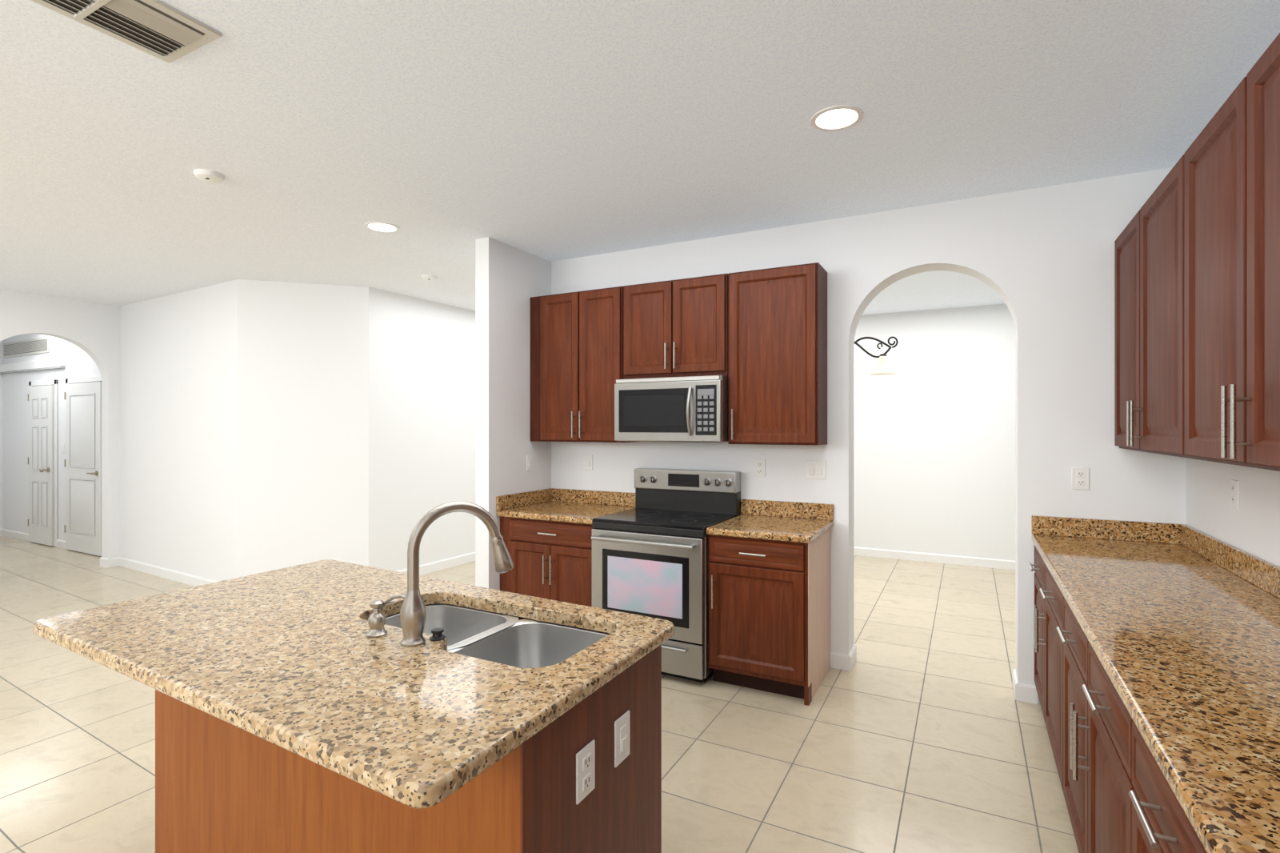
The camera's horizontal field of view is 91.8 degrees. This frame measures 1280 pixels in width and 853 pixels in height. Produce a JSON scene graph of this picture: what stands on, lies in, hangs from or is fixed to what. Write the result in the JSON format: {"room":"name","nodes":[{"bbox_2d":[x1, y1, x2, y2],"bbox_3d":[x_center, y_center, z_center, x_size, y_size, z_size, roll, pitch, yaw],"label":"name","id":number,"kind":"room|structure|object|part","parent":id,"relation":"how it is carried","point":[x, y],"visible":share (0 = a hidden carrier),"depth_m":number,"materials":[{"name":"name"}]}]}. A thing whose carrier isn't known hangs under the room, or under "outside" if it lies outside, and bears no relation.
{"room":"kitchen","nodes":[
{"label":"kitchen","id":0,"kind":"room"},
{"bbox_2d":[0,340,2,528],"bbox_3d":[-7.726,0.105,6.942,3.650,2.800,1.850,0,0,28],"label":"wall","id":1,"kind":"structure","parent":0,"point":[1,342],"depth_m":8.53,"materials":[{"name":"white paint"}]},
{"bbox_2d":[3,336,49,358],"bbox_3d":[-8.100,-1.036,8.174,1.404,0.201,0.020,0,0,28],"label":"air vent","id":2,"kind":"object","parent":1,"relation":"in","point":[39,345],"visible":1,"depth_m":8.14,"materials":[{"name":"white metal"}]},
{"bbox_2d":[0,356,64,373],"bbox_3d":[-7.941,-0.785,8.079,1.908,0.130,0.040,0,0,28],"label":"trim","id":3,"kind":"structure","parent":1,"relation":"attached to","point":[54,362],"depth_m":7.99,"materials":[{"name":"white paint"}]},
{"bbox_2d":[28,379,57,547],"bbox_3d":[-7.645,0.460,7.871,0.801,2.090,0.129,0,0,28],"label":"door","id":4,"kind":"structure","parent":1,"relation":"in","point":[42,396],"depth_m":7.83,"materials":[{"name":"white paint"}]},
{"bbox_2d":[61,443,64,452],"bbox_3d":[-7.130,0.272,7.667,0.076,0.116,0.012,0,0,28],"label":"switch","id":5,"kind":"object","parent":1,"relation":"attached to","point":[62,444],"visible":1,"depth_m":7.66,"materials":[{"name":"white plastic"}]},
{"bbox_2d":[64,376,101,555],"bbox_3d":[-6.609,0.460,7.340,1.016,2.090,0.100,0,0,28],"label":"hall door","id":6,"kind":"structure","parent":1,"relation":"in","point":[82,462],"depth_m":7.32,"materials":[{"name":"white paint"}]},
{"bbox_2d":[0,289,119,558],"bbox_3d":[-7.402,0.105,3.490,0.150,2.800,7.650,0,0,28],"label":"arch","id":7,"kind":"object","parent":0,"point":[94,328],"depth_m":6.57,"materials":[{"name":"white paint"}]},
{"bbox_2d":[2,279,475,581],"bbox_3d":[-4.894,0.105,8.682,7.030,2.800,4.425,0,0,28],"label":"wall","id":8,"kind":"structure","parent":0,"point":[270,426],"depth_m":5.88,"materials":[{"name":"white paint"}]},
{"bbox_2d":[0,528,1038,703],"bbox_3d":[-1.923,1.458,4.947,14.913,0.095,8.253,0,0,-5],"label":"baseboard","id":9,"kind":"structure","parent":8,"relation":"attached to","point":[1022,692],"depth_m":6.56,"materials":[{"name":"white paint"}]},
{"bbox_2d":[475,236,551,590],"bbox_3d":[-0.920,0.105,4.593,0.120,2.800,0.720,0,0,28],"label":"wall","id":10,"kind":"structure","parent":0,"point":[507,276],"depth_m":4.37,"materials":[{"name":"white paint"}]},
{"bbox_2d":[526,455,533,471],"bbox_3d":[-0.821,0.275,4.640,0.012,0.116,0.076,0,0,28],"label":"light switch","id":11,"kind":"object","parent":10,"relation":"attached to","point":[530,458],"visible":1,"depth_m":4.63,"materials":[{"name":"white plastic"}]},
{"bbox_2d":[0,536,1078,852],"bbox_3d":[-3.467,1.555,3.926,14.600,0.100,12.100,0,0,28],"label":"floor","id":12,"kind":"structure","parent":0,"point":[926,745],"depth_m":2.96,"materials":[{"name":"tile"}]},
{"bbox_2d":[32,500,674,852],"bbox_3d":[-0.867,0.857,1.870,1.740,1.295,1.060,0,0,28],"label":"kitchen island","id":13,"kind":"object","parent":12,"relation":"on","point":[327,706],"visible":1,"depth_m":1.59,"materials":[{"name":"beige stone"}]},
{"bbox_2d":[366,599,395,637],"bbox_3d":[-0.734,0.536,1.753,0.056,0.097,0.079,0,0,28],"label":"soap dispenser","id":14,"kind":"object","parent":13,"relation":"on","point":[376,620],"depth_m":1.73,"materials":[{"name":"silver metal"}]},
{"bbox_3d":[-0.558,0.571,1.709,0.042,0.028,0.042,0,0,28],"label":"sink stopper knob","id":15,"kind":"part","parent":13,"relation":"part of","materials":[{"name":"black plastic"}]},
{"bbox_2d":[380,500,513,647],"bbox_3d":[-0.557,0.397,1.768,0.298,0.375,0.284,0,0,28],"label":"faucet","id":16,"kind":"object","parent":13,"relation":"on","point":[413,611],"depth_m":1.68,"materials":[{"name":"silver metal"}]},
{"bbox_2d":[496,488,635,606],"bbox_3d":[-0.501,0.995,4.398,0.796,1.020,0.667,0,0,28],"label":"base cabinet","id":17,"kind":"object","parent":12,"relation":"on","point":[546,534],"visible":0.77,"depth_m":4.19,"materials":[{"name":"brown wood"}]},
{"bbox_2d":[591,468,740,682],"bbox_3d":[0.168,0.902,3.996,0.756,1.205,0.734,0,0,28],"label":"stove","id":18,"kind":"object","parent":12,"relation":"on","point":[650,558],"visible":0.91,"depth_m":3.75,"materials":[{"name":"silver metal"}]},
{"bbox_2d":[706,499,833,705],"bbox_3d":[0.788,0.995,3.716,0.598,1.020,0.667,0,0,28],"label":"base cabinet","id":19,"kind":"object","parent":12,"relation":"on","point":[769,564],"visible":1,"depth_m":3.49,"materials":[{"name":"brown wood"}]},
{"bbox_2d":[1028,515,1279,852],"bbox_3d":[1.348,0.995,1.237,0.677,1.020,4.527,0,0,28],"label":"base cabinet","id":20,"kind":"object","parent":12,"relation":"on","point":[1157,645],"visible":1,"depth_m":1.67,"materials":[{"name":"brown stone"}]},
{"bbox_2d":[0,0,1279,315],"bbox_3d":[-3.467,-1.355,3.926,14.600,0.120,12.100,0,0,28],"label":"ceiling","id":21,"kind":"structure","parent":0,"point":[552,130],"depth_m":2.65,"materials":[{"name":"paint"}]},
{"bbox_2d":[31,0,222,63],"bbox_3d":[-1.647,-1.284,1.881,0.330,0.022,0.545,0,0,28],"label":"vent register","id":22,"kind":"object","parent":21,"relation":"in","point":[155,28],"depth_m":1.98,"materials":[{"name":"white metal"}]},
{"bbox_2d":[193,168,224,183],"bbox_3d":[-2.210,-1.277,3.186,0.132,0.036,0.132,0,0,28],"label":"smoke detector","id":23,"kind":"object","parent":21,"relation":"attached to","point":[209,176],"visible":1,"depth_m":3.15,"materials":[{"name":"white plastic"}]},
{"bbox_2d":[364,221,399,232],"bbox_3d":[-1.673,-1.292,4.030,0.212,0.006,0.212,0,0,28],"label":"recessed light","id":24,"kind":"object","parent":21,"relation":"in","point":[380,226],"visible":1,"depth_m":4.02,"materials":[{"name":"white paint"}]},
{"bbox_2d":[420,274,437,280],"bbox_3d":[-1.817,-1.277,5.350,0.132,0.036,0.132,0,0,28],"label":"smoke detector","id":25,"kind":"object","parent":21,"relation":"attached to","point":[426,277],"visible":1,"depth_m":5.31,"materials":[{"name":"white plastic"}]},
{"bbox_2d":[810,104,863,131],"bbox_3d":[0.827,-1.292,2.607,0.212,0.006,0.212,0,0,28],"label":"recessed light","id":26,"kind":"object","parent":21,"relation":"in","point":[836,118],"visible":1,"depth_m":2.60,"materials":[{"name":"white paint"}]},
{"bbox_2d":[854,336,898,375],"bbox_3d":[1.350,-0.841,4.511,0.920,0.909,0.854,0,0,28],"label":"chandelier","id":27,"kind":"object","parent":21,"relation":"hanging from","point":[882,366],"visible":0.23,"depth_m":4.59,"materials":[{"name":"white glass"}]},
{"bbox_2d":[551,167,1185,703],"bbox_3d":[1.065,0.105,4.063,4.125,2.800,0.200,0,0,28],"label":"wall","id":28,"kind":"structure","parent":0,"point":[1048,252],"depth_m":3.46,"materials":[{"name":"white paint"}]},
{"bbox_2d":[584,454,592,470],"bbox_3d":[-0.393,0.275,4.715,0.076,0.116,0.012,0,0,28],"label":"kitchen outlet","id":29,"kind":"object","parent":28,"relation":"attached to","point":[588,459],"visible":1,"depth_m":4.71,"materials":[{"name":"white plastic"}]},
{"bbox_2d":[530,262,827,445],"bbox_3d":[0.162,-0.426,4.239,2.117,1.077,0.326,0,0,28],"label":"upper cabinet","id":30,"kind":"object","parent":28,"relation":"attached to","point":[765,330],"visible":0.99,"depth_m":3.99,"materials":[{"name":"brown wood"}]},
{"bbox_2d":[614,375,727,442],"bbox_3d":[0.237,-0.108,4.128,0.754,0.417,0.452,0,0,28],"label":"over-the-range microwave","id":31,"kind":"object","parent":30,"relation":"attached to","point":[692,409],"visible":0.97,"depth_m":3.96,"materials":[{"name":"silver metal"}]},
{"bbox_2d":[754,459,765,476],"bbox_3d":[0.789,0.275,4.091,0.076,0.116,0.009,0,0,28],"label":"kitchen outlet","id":32,"kind":"object","parent":28,"relation":"attached to","point":[759,464],"visible":1,"depth_m":4.09,"materials":[{"name":"white plastic"}]},
{"bbox_2d":[805,460,825,479],"bbox_3d":[1.110,0.275,3.920,0.125,0.116,0.012,0,0,28],"label":"double light switch","id":33,"kind":"object","parent":28,"relation":"attached to","point":[814,470],"visible":1,"depth_m":3.92,"materials":[{"name":"white plastic"}]},
{"bbox_2d":[1072,467,1089,489],"bbox_3d":[2.327,0.275,3.278,0.076,0.116,0.009,0,0,28],"label":"kitchen outlet","id":34,"kind":"object","parent":28,"relation":"attached to","point":[1080,475],"visible":1,"depth_m":3.27,"materials":[{"name":"white plastic"}]},
{"bbox_2d":[853,304,1015,560],"bbox_3d":[1.686,0.105,5.862,7.300,2.800,3.560,0,0,28],"label":"wall","id":35,"kind":"structure","parent":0,"point":[934,438],"depth_m":6.86,"materials":[{"name":"white paint"}]},
{"bbox_2d":[1185,457,1279,567],"bbox_3d":[0.908,0.105,-0.486,0.150,2.800,8.390,0,0,28],"label":"wall","id":36,"kind":"structure","parent":0,"point":[1254,529],"depth_m":2.49,"materials":[{"name":"white paint"}]},
{"bbox_2d":[1114,32,1279,471],"bbox_3d":[1.498,-0.426,1.145,0.327,1.077,4.505,0,0,28],"label":"upper cabinet","id":37,"kind":"object","parent":36,"relation":"attached to","point":[1197,267],"visible":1,"depth_m":1.93,"materials":[{"name":"brown wood"}]},
{"bbox_2d":[1230,479,1239,509],"bbox_3d":[2.401,0.275,2.506,0.009,0.116,0.076,0,0,28],"label":"outlet","id":38,"kind":"object","parent":36,"relation":"attached to","point":[1234,484],"visible":1,"depth_m":2.49,"materials":[{"name":"white plastic"}]}
]}

